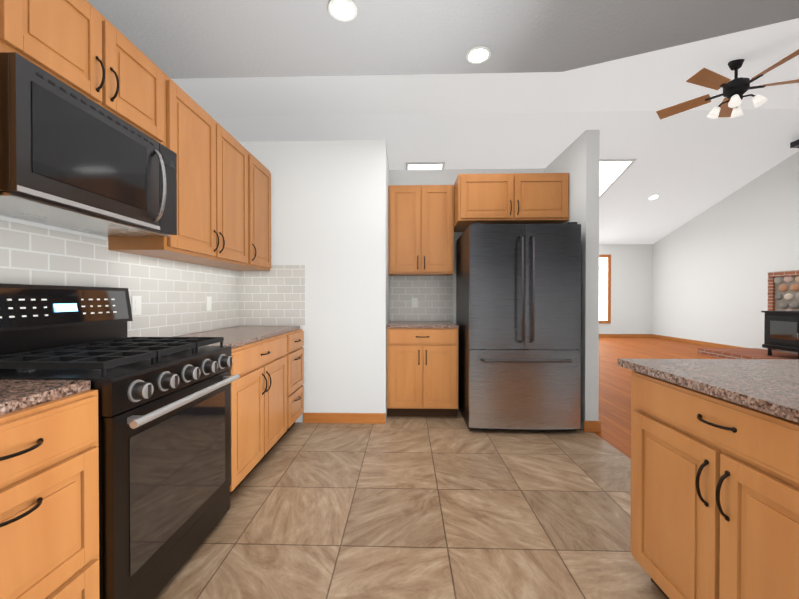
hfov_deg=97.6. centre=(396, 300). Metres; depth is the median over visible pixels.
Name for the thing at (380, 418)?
baseboard
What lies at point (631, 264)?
wall
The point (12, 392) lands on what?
countertop
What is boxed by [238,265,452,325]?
backsplash
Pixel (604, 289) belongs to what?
window
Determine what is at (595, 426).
baseboard
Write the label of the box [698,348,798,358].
hearth
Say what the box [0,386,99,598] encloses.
base cabinet
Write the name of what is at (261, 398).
base cabinet
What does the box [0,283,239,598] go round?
range
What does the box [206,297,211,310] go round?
electrical outlet
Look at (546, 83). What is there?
ceiling
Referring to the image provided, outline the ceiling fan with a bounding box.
[656,49,798,119]
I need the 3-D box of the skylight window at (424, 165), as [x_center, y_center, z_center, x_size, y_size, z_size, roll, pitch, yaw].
[0.593,-2.574,7.679,0.790,0.424,1.360,0,0,2]
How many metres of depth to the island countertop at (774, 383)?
1.17 m
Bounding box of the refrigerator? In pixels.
[456,222,580,430]
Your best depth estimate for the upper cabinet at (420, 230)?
3.69 m
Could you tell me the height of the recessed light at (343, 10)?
0.008 m
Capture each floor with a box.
[154,408,666,598]
[594,337,722,458]
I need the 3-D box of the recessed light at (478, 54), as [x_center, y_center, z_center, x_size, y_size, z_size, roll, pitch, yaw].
[0.495,-1.487,2.116,0.148,0.008,0.148,0,0,2]
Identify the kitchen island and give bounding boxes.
[617,363,798,598]
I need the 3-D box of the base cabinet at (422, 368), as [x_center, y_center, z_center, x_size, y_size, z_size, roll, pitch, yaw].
[0.258,0.688,3.680,0.693,0.914,0.694,0,0,2]
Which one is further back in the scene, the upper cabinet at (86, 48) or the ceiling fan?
the ceiling fan
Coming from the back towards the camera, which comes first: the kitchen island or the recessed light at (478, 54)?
the recessed light at (478, 54)
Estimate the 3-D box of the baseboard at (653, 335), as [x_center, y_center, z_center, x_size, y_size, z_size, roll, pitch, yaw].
[7.553,1.086,5.167,0.016,0.095,10.746,0,0,2]
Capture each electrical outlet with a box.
[132,296,141,315]
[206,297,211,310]
[412,298,417,307]
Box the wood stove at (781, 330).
[761,139,798,355]
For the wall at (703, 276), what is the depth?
8.00 m
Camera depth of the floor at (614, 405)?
5.53 m
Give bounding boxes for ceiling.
[87,0,798,243]
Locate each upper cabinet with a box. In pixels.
[0,0,171,149]
[108,81,251,267]
[222,155,270,270]
[388,185,453,275]
[454,173,568,231]
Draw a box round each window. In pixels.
[406,162,444,169]
[599,159,636,198]
[599,255,610,323]
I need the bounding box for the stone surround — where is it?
[767,270,798,353]
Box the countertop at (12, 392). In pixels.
[0,380,90,409]
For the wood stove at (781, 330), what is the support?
on the hearth
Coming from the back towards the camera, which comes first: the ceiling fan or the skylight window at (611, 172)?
the skylight window at (611, 172)
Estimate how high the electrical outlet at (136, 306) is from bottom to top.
0.114 m
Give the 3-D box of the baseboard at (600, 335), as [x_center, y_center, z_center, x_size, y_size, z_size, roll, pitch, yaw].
[4.846,1.046,10.606,5.693,0.095,0.019,0,0,2]
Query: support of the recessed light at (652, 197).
in the ceiling
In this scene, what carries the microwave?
attached to the upper cabinet at (86, 48)
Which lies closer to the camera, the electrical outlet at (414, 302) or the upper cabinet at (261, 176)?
the upper cabinet at (261, 176)
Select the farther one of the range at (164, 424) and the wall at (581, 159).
the wall at (581, 159)
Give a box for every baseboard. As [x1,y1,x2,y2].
[303,413,385,423]
[583,420,600,431]
[599,334,651,336]
[652,334,744,347]
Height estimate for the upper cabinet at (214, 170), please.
0.940 m
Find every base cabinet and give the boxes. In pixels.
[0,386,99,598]
[229,334,291,495]
[284,329,303,425]
[387,321,458,416]
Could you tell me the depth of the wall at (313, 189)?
3.27 m
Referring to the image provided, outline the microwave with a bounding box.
[0,52,176,236]
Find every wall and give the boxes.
[0,141,355,373]
[356,182,651,337]
[544,130,603,428]
[652,151,798,349]
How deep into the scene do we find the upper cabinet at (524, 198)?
3.38 m
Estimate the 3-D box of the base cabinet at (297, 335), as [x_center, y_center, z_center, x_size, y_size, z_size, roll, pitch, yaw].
[-1.187,0.708,3.056,0.639,0.884,0.464,0,0,2]
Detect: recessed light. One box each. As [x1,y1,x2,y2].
[328,0,356,21]
[466,46,490,63]
[648,195,658,199]
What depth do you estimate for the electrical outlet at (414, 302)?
4.01 m
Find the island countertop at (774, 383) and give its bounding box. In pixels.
[617,359,798,418]
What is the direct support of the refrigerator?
on the floor at (402, 507)
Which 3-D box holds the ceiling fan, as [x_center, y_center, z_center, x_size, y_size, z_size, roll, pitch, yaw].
[3.485,-2.192,3.549,1.298,0.520,1.263,0,0,2]
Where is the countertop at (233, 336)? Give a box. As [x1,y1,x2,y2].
[172,326,299,345]
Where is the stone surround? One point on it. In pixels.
(783, 290)
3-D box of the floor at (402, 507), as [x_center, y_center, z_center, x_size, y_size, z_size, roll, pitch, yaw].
[-0.017,1.197,0.781,3.350,0.060,6.760,0,0,2]
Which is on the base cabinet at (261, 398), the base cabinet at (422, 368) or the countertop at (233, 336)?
the countertop at (233, 336)

